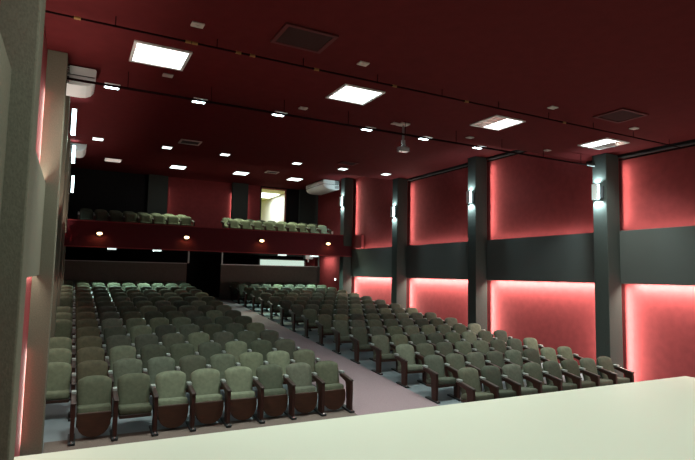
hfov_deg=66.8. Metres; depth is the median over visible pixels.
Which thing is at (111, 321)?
seat
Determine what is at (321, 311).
seat
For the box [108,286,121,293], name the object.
seat
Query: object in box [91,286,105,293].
seat
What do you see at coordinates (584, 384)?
seat cushion
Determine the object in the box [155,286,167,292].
seat
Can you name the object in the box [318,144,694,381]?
wall
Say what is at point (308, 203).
pillar
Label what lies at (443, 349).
seat
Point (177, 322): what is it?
seat
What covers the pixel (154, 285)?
seat
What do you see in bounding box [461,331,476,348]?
seat
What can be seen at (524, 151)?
conduit
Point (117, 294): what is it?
seat
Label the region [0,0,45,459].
pillar
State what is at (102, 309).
seat
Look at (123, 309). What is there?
seat
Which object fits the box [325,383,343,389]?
seat cushion
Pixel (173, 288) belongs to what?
seat
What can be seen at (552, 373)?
seat
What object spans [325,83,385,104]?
troffer
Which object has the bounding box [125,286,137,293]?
seat
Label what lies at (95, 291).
seat
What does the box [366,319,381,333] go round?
seat
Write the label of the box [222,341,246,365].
seat
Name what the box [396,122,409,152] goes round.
projector mount
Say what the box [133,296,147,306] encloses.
seat
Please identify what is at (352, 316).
seat
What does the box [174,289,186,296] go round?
seat
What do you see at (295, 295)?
seat
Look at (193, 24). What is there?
socket
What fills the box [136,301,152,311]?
seat
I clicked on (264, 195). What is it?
recessed light
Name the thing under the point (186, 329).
seat
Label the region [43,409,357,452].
carpet
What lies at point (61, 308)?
seat
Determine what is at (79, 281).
seat
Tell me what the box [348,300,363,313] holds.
seat
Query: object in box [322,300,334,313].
seat
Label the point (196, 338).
seat
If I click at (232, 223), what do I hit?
seat
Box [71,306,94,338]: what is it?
seat
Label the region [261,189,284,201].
ceiling
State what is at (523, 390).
seat cushion
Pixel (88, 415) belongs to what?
seat cushion
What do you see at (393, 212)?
lamp
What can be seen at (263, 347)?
seat
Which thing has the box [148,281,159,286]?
seat
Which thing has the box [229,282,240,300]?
seat
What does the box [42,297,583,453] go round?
floor
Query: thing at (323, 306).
seat
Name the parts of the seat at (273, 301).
backrest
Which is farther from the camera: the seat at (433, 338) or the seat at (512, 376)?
the seat at (433, 338)
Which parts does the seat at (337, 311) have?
backrest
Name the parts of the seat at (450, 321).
backrest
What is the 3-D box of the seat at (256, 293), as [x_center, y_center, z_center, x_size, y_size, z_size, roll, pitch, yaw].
[-3.500,2.744,20.618,0.547,0.818,0.586,4,-5,-27]
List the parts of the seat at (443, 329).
backrest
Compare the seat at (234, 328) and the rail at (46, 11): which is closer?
the rail at (46, 11)
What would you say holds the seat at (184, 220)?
on the balcony
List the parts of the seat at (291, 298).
backrest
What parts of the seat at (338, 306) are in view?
backrest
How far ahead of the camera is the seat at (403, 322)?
15.27 m
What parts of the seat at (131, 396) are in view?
armrest, backrest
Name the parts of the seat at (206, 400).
armrest, backrest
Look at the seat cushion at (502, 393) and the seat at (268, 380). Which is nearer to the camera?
the seat at (268, 380)
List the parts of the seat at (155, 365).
backrest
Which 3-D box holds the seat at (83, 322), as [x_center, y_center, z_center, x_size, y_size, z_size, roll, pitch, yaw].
[-6.077,2.491,12.196,0.547,0.818,0.586,4,-5,-27]
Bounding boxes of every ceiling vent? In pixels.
[178,139,201,145]
[264,171,278,173]
[270,22,338,53]
[337,161,358,165]
[593,108,648,122]
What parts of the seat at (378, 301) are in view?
backrest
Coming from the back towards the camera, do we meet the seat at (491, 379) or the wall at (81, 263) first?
the wall at (81, 263)
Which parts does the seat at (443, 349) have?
backrest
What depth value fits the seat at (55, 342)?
10.32 m
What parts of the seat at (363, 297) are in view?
backrest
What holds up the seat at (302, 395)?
on the carpet at (55, 446)
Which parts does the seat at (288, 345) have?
backrest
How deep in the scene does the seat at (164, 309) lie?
15.24 m
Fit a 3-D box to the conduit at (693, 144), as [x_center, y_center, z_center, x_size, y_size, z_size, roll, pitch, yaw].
[7.516,-1.819,10.855,0.044,0.044,4.200,4,-5,-27]
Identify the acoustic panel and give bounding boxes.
[0,33,11,217]
[27,152,44,277]
[351,247,391,277]
[406,242,467,279]
[486,233,594,282]
[619,226,694,285]
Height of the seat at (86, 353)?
0.818 m
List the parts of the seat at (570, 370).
backrest, armrest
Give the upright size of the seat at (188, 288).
0.818 m
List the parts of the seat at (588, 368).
backrest, armrest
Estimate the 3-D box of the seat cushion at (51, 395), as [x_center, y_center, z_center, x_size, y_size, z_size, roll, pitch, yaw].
[-4.587,2.577,8.227,0.450,0.149,0.400,4,-5,-27]
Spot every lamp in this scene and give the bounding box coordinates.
[69,109,76,135]
[70,145,75,162]
[70,175,74,192]
[339,197,343,205]
[390,206,396,216]
[466,191,473,202]
[592,183,603,199]
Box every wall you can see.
[14,23,47,456]
[64,247,189,285]
[68,167,298,296]
[219,252,319,299]
[261,194,284,221]
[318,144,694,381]
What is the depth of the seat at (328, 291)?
22.33 m
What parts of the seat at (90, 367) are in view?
armrest, backrest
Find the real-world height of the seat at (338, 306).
0.818 m
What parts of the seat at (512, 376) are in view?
armrest, backrest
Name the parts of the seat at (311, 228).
backrest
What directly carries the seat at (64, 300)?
on the floor
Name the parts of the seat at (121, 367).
backrest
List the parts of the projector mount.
ceiling plate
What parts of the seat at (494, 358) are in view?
backrest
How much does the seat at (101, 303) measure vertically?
0.818 m
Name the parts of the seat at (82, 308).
backrest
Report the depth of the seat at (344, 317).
15.48 m
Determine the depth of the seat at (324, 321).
15.08 m
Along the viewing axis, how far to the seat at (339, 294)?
21.39 m
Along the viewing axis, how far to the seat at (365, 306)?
18.32 m
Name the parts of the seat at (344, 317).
backrest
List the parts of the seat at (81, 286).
backrest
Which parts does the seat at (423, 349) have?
backrest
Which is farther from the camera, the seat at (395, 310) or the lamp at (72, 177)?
the lamp at (72, 177)
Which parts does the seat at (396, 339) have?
backrest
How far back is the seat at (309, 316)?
16.04 m
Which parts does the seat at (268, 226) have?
backrest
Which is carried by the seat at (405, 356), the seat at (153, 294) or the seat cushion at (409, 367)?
the seat cushion at (409, 367)
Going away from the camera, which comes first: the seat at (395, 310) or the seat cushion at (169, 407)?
the seat cushion at (169, 407)
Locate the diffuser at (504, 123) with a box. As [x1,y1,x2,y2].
[485,119,519,128]
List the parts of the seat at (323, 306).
backrest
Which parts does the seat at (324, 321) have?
backrest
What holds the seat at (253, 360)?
on the floor
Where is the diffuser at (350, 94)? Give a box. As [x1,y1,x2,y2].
[329,86,380,103]
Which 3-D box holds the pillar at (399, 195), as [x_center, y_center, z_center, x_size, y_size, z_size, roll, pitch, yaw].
[2.007,1.527,20.527,0.460,7.090,0.380,4,-5,-27]
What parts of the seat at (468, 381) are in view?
armrest, backrest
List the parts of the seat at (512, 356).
backrest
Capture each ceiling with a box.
[45,0,694,190]
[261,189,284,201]
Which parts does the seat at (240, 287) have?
backrest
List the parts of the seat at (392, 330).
backrest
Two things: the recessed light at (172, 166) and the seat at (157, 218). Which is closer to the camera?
the seat at (157, 218)
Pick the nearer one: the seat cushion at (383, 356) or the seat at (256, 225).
the seat cushion at (383, 356)
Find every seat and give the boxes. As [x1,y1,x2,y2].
[46,362,71,403]
[48,348,71,363]
[49,337,71,349]
[55,319,71,338]
[56,306,72,313]
[56,312,72,320]
[60,296,72,307]
[61,285,72,289]
[61,289,72,293]
[61,292,72,297]
[63,280,72,286]
[67,375,111,445]
[68,360,107,420]
[69,347,104,400]
[70,336,101,383]
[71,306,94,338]
[71,327,99,365]
[72,285,89,307]
[72,292,91,314]
[72,296,92,318]
[72,301,93,321]
[72,312,95,326]
[72,319,97,344]
[73,280,88,286]
[73,282,88,289]
[73,289,90,300]
[78,209,92,219]
[90,283,104,289]
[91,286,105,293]
[92,289,107,297]
[92,292,109,301]
[93,211,107,220]
[93,296,111,308]
[94,301,113,312]
[95,306,115,320]
[97,312,118,325]
[98,318,122,336]
[100,326,125,344]
[102,335,130,360]
[105,345,135,375]
[106,283,119,290]
[108,211,122,221]
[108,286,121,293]
[108,358,141,416]
[110,289,124,297]
[110,373,151,440]
[112,292,126,301]
[113,296,129,306]
[116,301,133,311]
[117,306,136,318]
[120,281,131,286]
[120,311,140,326]
[122,283,134,289]
[123,212,137,222]
[123,318,145,334]
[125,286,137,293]
[127,289,140,297]
[127,325,151,343]
[130,292,143,301]
[131,334,157,358]
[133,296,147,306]
[134,281,145,286]
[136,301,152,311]
[136,344,165,372]
[137,213,151,223]
[137,283,149,289]
[140,286,152,292]
[140,306,156,317]
[143,289,156,296]
[143,311,162,324]
[143,356,174,394]
[146,317,168,332]
[147,292,160,300]
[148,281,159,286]
[149,370,187,435]
[151,214,165,224]
[151,296,165,305]
[152,283,163,288]
[152,325,175,342]
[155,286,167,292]
[155,301,170,311]
[158,333,183,352]
[159,289,171,296]
[160,305,176,317]
[163,292,176,300]
[165,215,178,224]
[166,283,177,288]
[166,311,182,323]
[166,343,193,366]
[168,296,182,305]
[169,317,190,331]
[170,286,181,292]
[173,300,188,310]
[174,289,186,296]
[175,355,205,391]
[176,324,199,342]
[179,216,194,225]
[179,292,192,300]
[179,305,195,316]
[180,283,190,288]
[184,286,195,292]
[185,296,198,304]
[185,332,209,354]
[186,311,202,323]
[186,368,223,431]
[189,289,201,295]
[191,300,205,310]
[194,317,211,330]
[194,342,220,364]
[195,293,207,299]
[198,305,213,316]
[200,323,221,339]
[201,296,214,304]
[206,310,222,322]
[206,353,234,389]
[208,300,222,309]
[210,331,233,352]
[215,316,232,330]
[216,305,231,315]
[220,366,256,427]
[221,218,230,227]
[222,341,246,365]
[225,310,240,322]
[225,323,243,338]
[227,219,240,228]
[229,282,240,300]
[234,331,256,350]
[235,316,251,329]
[236,284,247,303]
[236,352,262,386]
[239,220,252,229]
[243,287,254,306]
[244,322,267,337]
[247,340,271,364]
[248,284,259,303]
[250,289,262,310]
[251,221,263,229]
[253,364,287,423]
[255,287,267,306]
[257,330,282,347]
[258,293,271,315]
[261,284,270,289]
[262,222,275,230]
[264,289,275,310]
[264,350,289,383]
[268,296,281,320]
[269,287,279,292]
[272,339,299,363]
[273,222,286,231]
[273,284,282,289]
[273,293,284,314]
[278,290,288,295]
[278,300,291,325]
[281,287,291,292]
[283,296,294,319]
[283,362,317,419]
[284,284,293,289]
[285,223,297,231]
[287,293,297,299]
[289,304,303,331]
[290,290,300,296]
[290,349,320,381]
[293,287,302,292]
[294,300,306,324]
[295,224,308,232]
[297,296,308,304]
[300,293,310,300]
[301,309,317,337]
[302,290,312,296]
[305,287,314,292]
[306,224,318,232]
[306,304,318,330]
[308,300,320,308]
[311,296,321,304]
[312,361,354,415]
[313,293,323,300]
[314,290,324,296]
[315,314,333,345]
[316,287,325,293]
[317,225,331,233]
[317,309,332,337]
[319,304,333,319]
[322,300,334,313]
[324,296,334,304]
[325,293,335,304]
[326,290,336,300]
[327,287,337,295]
[331,320,351,353]
[332,314,350,344]
[333,308,350,326]
[334,304,349,319]
[335,296,349,308]
[336,290,348,300]
[336,293,348,303]
[336,300,349,313]
[348,293,361,303]
[348,296,362,308]
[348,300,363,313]
[348,304,364,319]
[348,308,366,325]
[348,314,368,333]
[349,320,370,350]
[349,327,372,363]
[360,296,375,308]
[361,299,377,321]
[362,304,379,317]
[363,308,376,334]
[364,313,379,342]
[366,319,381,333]
[368,326,392,361]
[370,335,396,374]
[374,299,389,307]
[376,303,387,312]
[378,308,390,326]
[380,313,394,325]
[383,319,397,350]
[386,326,402,353]
[389,303,405,313]
[389,334,416,371]
[392,308,404,318]
[394,344,423,387]
[395,313,408,325]
[399,319,413,331]
[403,325,419,340]
[406,307,424,317]
[408,333,434,363]
[409,312,422,324]
[414,318,428,331]
[415,343,444,384]
[420,325,435,340]
[422,355,455,403]
[424,312,444,323]
[426,333,443,350]
[429,318,443,330]
[434,342,453,376]
[436,324,451,339]
[444,332,460,349]
[444,353,464,400]
[445,317,467,330]
[452,324,466,338]
[453,341,471,366]
[456,367,493,402]
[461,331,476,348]
[465,352,485,391]
[467,323,493,337]
[472,340,489,365]
[477,331,492,346]
[479,365,515,398]
[485,351,504,381]
[489,339,506,364]
[493,330,512,349]
[501,364,537,395]
[504,349,524,378]
[506,338,524,363]
[522,337,543,362]
[522,348,544,386]
[522,362,557,393]
[540,347,562,384]
[542,361,576,390]
[557,346,582,382]
[561,359,595,388]
[579,358,612,386]
[596,356,634,384]
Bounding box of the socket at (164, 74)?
[162,73,172,77]
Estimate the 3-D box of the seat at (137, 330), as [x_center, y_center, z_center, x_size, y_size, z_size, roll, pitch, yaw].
[-4.637,2.567,11.759,0.547,0.818,0.591,4,-5,-27]
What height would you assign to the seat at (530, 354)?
0.818 m
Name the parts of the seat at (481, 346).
backrest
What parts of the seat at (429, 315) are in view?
backrest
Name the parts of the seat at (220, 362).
backrest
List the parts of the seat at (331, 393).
armrest, backrest, armrest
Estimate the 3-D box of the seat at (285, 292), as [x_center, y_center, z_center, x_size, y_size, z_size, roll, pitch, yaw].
[-2.542,2.805,21.114,0.547,0.818,0.586,4,-5,-27]
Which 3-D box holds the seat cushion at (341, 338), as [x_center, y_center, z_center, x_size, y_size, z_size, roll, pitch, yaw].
[-0.085,2.906,14.104,0.450,0.149,0.400,4,-5,-27]
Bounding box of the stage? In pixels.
[14,376,694,459]
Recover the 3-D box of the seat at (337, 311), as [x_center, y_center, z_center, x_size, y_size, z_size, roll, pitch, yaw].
[-0.133,2.881,16.459,0.547,0.818,0.586,4,-5,-27]
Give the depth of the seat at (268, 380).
8.75 m
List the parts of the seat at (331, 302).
backrest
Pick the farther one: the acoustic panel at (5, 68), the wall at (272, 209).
the wall at (272, 209)
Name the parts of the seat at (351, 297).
backrest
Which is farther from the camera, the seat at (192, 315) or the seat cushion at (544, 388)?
the seat at (192, 315)
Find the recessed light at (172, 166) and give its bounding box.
[169,165,186,168]
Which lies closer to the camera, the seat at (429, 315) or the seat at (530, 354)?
the seat at (530, 354)
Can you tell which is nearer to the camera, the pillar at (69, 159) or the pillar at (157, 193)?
the pillar at (69, 159)
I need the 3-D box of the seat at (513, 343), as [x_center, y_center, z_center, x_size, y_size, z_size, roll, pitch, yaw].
[4.191,3.079,12.795,0.547,0.818,0.591,4,-5,-27]
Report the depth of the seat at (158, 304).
16.17 m
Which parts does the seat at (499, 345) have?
backrest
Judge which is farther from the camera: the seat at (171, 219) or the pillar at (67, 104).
the seat at (171, 219)
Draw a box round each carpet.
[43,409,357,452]
[215,299,439,414]
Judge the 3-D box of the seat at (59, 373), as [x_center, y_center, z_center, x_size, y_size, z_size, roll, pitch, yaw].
[-4.628,2.522,8.222,0.547,0.818,0.591,4,-5,-27]
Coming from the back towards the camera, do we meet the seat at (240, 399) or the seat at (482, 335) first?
the seat at (482, 335)
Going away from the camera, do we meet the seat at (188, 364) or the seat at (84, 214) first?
the seat at (188, 364)
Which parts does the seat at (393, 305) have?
backrest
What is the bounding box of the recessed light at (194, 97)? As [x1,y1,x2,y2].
[191,97,207,103]
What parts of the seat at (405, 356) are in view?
backrest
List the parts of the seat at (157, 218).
backrest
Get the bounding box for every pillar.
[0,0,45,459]
[20,49,67,455]
[50,96,69,337]
[57,138,70,306]
[61,159,70,285]
[146,174,168,214]
[231,182,248,219]
[298,189,317,224]
[339,178,352,296]
[391,178,406,309]
[468,156,486,330]
[592,153,623,378]
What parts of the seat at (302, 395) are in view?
armrest, backrest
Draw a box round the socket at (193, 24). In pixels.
[190,21,204,28]
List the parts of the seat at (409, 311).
backrest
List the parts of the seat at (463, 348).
backrest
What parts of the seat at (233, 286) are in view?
backrest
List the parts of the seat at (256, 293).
backrest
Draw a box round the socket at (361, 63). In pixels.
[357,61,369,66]
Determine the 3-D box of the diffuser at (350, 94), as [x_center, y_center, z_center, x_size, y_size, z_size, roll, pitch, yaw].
[0.123,-2.250,8.783,0.660,0.006,0.660,4,-5,-27]
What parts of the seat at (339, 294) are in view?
backrest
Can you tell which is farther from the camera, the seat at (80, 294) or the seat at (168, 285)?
the seat at (168, 285)
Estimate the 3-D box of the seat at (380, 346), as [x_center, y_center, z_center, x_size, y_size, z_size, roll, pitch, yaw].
[0.838,2.882,12.237,0.547,0.818,0.591,4,-5,-27]
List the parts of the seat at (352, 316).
backrest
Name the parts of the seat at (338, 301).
backrest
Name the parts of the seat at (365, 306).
backrest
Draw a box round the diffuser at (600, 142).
[582,139,616,146]
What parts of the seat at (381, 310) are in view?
backrest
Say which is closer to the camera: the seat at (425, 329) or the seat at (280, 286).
the seat at (425, 329)
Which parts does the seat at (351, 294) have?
backrest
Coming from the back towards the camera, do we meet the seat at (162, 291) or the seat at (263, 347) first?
the seat at (162, 291)
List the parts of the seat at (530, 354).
backrest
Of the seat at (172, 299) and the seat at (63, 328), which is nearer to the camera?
the seat at (63, 328)
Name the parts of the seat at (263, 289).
backrest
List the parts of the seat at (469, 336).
backrest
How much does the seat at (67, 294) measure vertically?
0.818 m
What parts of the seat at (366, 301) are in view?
backrest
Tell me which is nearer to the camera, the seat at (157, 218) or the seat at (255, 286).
the seat at (157, 218)
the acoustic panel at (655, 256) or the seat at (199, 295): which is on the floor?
the seat at (199, 295)
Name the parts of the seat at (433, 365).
armrest, backrest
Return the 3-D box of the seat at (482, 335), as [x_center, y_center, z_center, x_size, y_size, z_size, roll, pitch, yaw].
[3.710,3.063,13.726,0.547,0.818,0.591,4,-5,-27]
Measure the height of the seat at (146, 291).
0.818 m
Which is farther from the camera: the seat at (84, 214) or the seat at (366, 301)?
the seat at (84, 214)
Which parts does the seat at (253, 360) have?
backrest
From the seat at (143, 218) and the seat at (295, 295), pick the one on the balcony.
the seat at (143, 218)
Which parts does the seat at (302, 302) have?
backrest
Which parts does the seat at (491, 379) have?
armrest, backrest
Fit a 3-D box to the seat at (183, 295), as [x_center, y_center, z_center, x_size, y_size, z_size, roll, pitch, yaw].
[-5.615,2.596,18.340,0.547,0.818,0.586,4,-5,-27]
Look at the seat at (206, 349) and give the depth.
10.58 m
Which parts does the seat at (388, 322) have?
backrest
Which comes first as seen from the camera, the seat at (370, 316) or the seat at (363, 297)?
the seat at (370, 316)
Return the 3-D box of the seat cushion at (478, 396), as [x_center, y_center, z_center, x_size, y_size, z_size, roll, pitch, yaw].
[2.324,2.983,9.449,0.450,0.149,0.400,4,-5,-27]
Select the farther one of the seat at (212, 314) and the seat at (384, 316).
the seat at (384, 316)
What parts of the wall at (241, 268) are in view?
rail, glass pane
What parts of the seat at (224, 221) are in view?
backrest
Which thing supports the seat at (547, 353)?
on the floor
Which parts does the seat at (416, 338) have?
backrest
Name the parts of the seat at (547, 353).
backrest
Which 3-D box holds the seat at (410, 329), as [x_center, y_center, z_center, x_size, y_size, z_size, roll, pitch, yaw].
[1.792,2.957,13.912,0.547,0.818,0.591,4,-5,-27]
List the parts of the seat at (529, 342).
backrest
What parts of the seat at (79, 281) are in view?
backrest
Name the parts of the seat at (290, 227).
backrest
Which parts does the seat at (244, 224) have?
backrest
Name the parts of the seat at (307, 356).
backrest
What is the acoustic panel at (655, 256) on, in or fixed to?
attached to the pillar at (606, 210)
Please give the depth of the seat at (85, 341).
10.52 m
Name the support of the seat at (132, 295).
on the floor
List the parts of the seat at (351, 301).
backrest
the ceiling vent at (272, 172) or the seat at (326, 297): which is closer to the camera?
the seat at (326, 297)
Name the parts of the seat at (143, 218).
backrest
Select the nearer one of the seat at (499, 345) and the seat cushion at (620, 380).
the seat cushion at (620, 380)
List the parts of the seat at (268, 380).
armrest, backrest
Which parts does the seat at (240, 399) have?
armrest, backrest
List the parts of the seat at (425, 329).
backrest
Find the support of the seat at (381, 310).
on the floor
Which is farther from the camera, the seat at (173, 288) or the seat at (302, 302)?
the seat at (173, 288)
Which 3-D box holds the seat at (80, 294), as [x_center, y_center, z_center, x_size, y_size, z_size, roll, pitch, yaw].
[-8.487,2.415,16.851,0.547,0.818,0.586,4,-5,-27]
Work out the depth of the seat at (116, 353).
9.83 m
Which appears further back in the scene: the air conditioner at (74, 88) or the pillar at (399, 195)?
the pillar at (399, 195)
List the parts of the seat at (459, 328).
backrest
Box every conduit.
[408,166,467,182]
[487,151,525,161]
[619,144,694,160]
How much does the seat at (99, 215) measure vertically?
0.818 m
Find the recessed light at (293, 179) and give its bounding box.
[286,177,301,180]
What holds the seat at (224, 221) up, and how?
on the balcony
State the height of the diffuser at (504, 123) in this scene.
0.006 m
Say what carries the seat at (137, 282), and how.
on the floor
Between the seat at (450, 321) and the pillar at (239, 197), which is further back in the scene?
the pillar at (239, 197)
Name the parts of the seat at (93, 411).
armrest, backrest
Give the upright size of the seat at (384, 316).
0.818 m
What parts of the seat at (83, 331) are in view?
backrest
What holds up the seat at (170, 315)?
on the floor
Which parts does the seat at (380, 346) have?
backrest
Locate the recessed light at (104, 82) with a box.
[104,82,119,89]
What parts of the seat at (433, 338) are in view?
backrest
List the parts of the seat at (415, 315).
backrest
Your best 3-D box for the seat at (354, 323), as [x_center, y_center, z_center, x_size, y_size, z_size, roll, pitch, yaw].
[0.353,2.882,14.347,0.547,0.818,0.591,4,-5,-27]
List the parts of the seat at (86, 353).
armrest, backrest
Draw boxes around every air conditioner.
[66,65,96,97]
[70,142,86,157]
[306,179,338,194]
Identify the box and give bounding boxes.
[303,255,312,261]
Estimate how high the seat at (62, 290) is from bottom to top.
0.818 m
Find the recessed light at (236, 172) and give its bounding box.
[232,171,248,174]
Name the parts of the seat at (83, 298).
backrest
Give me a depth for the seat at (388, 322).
15.02 m
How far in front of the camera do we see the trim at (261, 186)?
27.54 m
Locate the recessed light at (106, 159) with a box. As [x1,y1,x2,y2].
[104,158,121,162]
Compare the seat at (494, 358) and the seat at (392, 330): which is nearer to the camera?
the seat at (494, 358)
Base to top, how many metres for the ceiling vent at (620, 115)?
0.025 m
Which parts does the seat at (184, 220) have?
backrest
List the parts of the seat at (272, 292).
backrest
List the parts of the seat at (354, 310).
backrest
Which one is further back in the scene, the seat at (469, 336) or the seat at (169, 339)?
the seat at (469, 336)
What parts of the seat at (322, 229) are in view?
backrest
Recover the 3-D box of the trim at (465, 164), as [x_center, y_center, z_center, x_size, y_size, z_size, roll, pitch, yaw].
[3.373,-2.106,18.978,0.190,0.060,4.100,4,-5,-27]
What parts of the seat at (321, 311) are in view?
backrest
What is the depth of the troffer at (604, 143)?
11.62 m
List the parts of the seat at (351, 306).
backrest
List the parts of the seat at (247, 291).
backrest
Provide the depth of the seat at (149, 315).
14.06 m
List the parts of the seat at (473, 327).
backrest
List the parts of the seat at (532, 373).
armrest, backrest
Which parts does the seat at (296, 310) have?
backrest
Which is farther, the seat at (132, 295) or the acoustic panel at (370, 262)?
the acoustic panel at (370, 262)
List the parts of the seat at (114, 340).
backrest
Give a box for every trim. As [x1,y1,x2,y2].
[260,186,286,220]
[407,163,467,180]
[486,150,523,159]
[618,139,694,157]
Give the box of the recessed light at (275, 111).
[271,111,286,116]
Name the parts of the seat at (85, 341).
backrest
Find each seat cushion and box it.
[46,390,69,400]
[76,403,110,427]
[118,402,151,414]
[157,396,187,418]
[196,393,222,401]
[231,391,254,398]
[264,388,285,395]
[291,317,303,320]
[295,385,315,392]
[304,323,317,326]
[318,329,333,333]
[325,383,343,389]
[334,336,351,340]
[352,344,371,349]
[373,353,395,359]
[398,364,422,370]
[426,377,455,384]
[461,392,493,400]
[484,389,515,397]
[508,387,537,395]
[529,385,557,392]
[549,383,576,390]
[565,381,595,387]
[583,379,612,385]
[603,377,629,383]
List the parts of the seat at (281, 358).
backrest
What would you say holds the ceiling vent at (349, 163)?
in the ceiling at (586, 59)
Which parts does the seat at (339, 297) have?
backrest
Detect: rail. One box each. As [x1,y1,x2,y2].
[45,10,683,148]
[67,72,594,166]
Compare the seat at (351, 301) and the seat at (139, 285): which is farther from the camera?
the seat at (139, 285)
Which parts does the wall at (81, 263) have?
panel, rail, glass pane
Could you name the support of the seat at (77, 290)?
on the floor
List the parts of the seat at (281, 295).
backrest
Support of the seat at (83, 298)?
on the floor
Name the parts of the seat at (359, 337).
backrest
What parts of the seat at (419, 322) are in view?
backrest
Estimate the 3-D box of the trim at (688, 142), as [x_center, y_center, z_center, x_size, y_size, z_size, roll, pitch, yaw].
[7.558,-1.906,10.883,0.190,0.060,4.200,4,-5,-27]
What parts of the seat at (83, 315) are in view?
backrest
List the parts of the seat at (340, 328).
backrest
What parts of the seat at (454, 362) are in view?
backrest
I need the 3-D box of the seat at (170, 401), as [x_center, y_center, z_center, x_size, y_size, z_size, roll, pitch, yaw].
[-2.709,2.611,8.037,0.547,0.818,0.591,4,-5,-27]
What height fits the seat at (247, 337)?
0.818 m
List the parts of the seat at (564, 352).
backrest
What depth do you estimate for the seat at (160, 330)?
12.19 m
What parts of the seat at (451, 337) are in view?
backrest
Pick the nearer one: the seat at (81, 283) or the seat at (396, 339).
the seat at (396, 339)
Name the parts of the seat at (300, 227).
backrest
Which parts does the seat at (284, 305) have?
backrest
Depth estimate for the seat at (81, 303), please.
15.20 m
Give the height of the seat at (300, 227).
0.818 m
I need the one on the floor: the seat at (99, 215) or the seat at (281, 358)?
the seat at (281, 358)
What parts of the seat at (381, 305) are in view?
backrest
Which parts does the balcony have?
handrail, trim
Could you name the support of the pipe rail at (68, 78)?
hanging from the ceiling at (586, 59)
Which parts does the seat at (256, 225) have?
backrest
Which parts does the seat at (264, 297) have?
backrest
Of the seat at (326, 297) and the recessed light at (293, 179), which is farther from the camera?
the recessed light at (293, 179)
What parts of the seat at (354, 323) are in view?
backrest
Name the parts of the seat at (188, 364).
backrest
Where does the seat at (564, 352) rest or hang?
on the floor
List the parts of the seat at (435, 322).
backrest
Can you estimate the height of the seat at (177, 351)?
0.818 m
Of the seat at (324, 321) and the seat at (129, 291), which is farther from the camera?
the seat at (129, 291)
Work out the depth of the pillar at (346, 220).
24.52 m
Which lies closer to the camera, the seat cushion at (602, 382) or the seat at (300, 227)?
the seat cushion at (602, 382)
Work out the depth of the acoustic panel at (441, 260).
18.68 m
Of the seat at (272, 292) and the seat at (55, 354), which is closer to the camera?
the seat at (55, 354)
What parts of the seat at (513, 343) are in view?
backrest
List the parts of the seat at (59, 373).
backrest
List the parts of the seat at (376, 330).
backrest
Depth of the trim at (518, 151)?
16.24 m
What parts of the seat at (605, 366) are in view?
backrest, armrest, armrest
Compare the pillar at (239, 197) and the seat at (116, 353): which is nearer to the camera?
the seat at (116, 353)
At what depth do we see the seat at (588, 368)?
10.97 m
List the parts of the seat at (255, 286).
backrest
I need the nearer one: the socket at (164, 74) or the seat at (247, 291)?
the socket at (164, 74)
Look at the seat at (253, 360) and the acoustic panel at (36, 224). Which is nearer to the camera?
the acoustic panel at (36, 224)
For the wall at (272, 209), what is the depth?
31.81 m
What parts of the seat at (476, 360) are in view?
backrest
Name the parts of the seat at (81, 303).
backrest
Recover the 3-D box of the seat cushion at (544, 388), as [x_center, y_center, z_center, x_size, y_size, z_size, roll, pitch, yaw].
[3.760,3.073,10.194,0.450,0.149,0.400,4,-5,-27]
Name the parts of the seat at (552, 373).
armrest, backrest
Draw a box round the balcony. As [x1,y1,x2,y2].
[64,219,363,256]
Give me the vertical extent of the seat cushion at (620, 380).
0.149 m
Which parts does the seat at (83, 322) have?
backrest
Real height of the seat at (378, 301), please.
0.818 m
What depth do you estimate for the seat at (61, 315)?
13.13 m
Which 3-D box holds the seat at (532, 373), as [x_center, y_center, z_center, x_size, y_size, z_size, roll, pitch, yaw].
[3.719,3.019,10.188,0.547,0.818,0.591,4,-5,-27]
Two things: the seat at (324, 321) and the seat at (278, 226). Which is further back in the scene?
the seat at (278, 226)
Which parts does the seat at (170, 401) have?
armrest, backrest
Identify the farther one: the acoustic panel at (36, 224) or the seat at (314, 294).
the seat at (314, 294)
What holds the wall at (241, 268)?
on the floor
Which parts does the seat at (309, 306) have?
backrest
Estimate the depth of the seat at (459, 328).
14.84 m
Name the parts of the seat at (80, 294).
backrest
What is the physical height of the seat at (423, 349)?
0.818 m
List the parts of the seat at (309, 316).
backrest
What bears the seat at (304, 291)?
on the floor
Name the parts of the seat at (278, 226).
backrest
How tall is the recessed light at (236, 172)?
0.030 m
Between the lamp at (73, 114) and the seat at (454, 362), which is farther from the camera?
the lamp at (73, 114)
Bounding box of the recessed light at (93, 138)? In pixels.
[92,137,103,140]
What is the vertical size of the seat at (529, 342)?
0.818 m
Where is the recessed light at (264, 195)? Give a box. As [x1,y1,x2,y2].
[261,192,279,197]
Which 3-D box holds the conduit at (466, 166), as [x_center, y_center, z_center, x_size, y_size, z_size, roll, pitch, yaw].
[3.331,-2.019,18.950,0.044,0.044,4.100,4,-5,-27]
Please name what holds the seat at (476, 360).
on the floor
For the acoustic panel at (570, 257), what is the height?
1.250 m
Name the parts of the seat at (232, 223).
backrest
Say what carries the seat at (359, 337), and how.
on the floor
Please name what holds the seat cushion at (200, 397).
on the seat at (206, 400)
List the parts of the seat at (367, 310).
backrest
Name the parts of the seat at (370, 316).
backrest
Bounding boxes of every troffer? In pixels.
[129,40,192,70]
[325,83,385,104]
[470,115,525,130]
[577,138,629,149]
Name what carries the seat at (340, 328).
on the floor
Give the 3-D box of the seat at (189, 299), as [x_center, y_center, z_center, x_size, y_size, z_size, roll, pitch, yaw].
[-5.133,2.611,17.409,0.547,0.818,0.586,4,-5,-27]
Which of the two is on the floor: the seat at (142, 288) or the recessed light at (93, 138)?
the seat at (142, 288)
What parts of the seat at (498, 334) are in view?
backrest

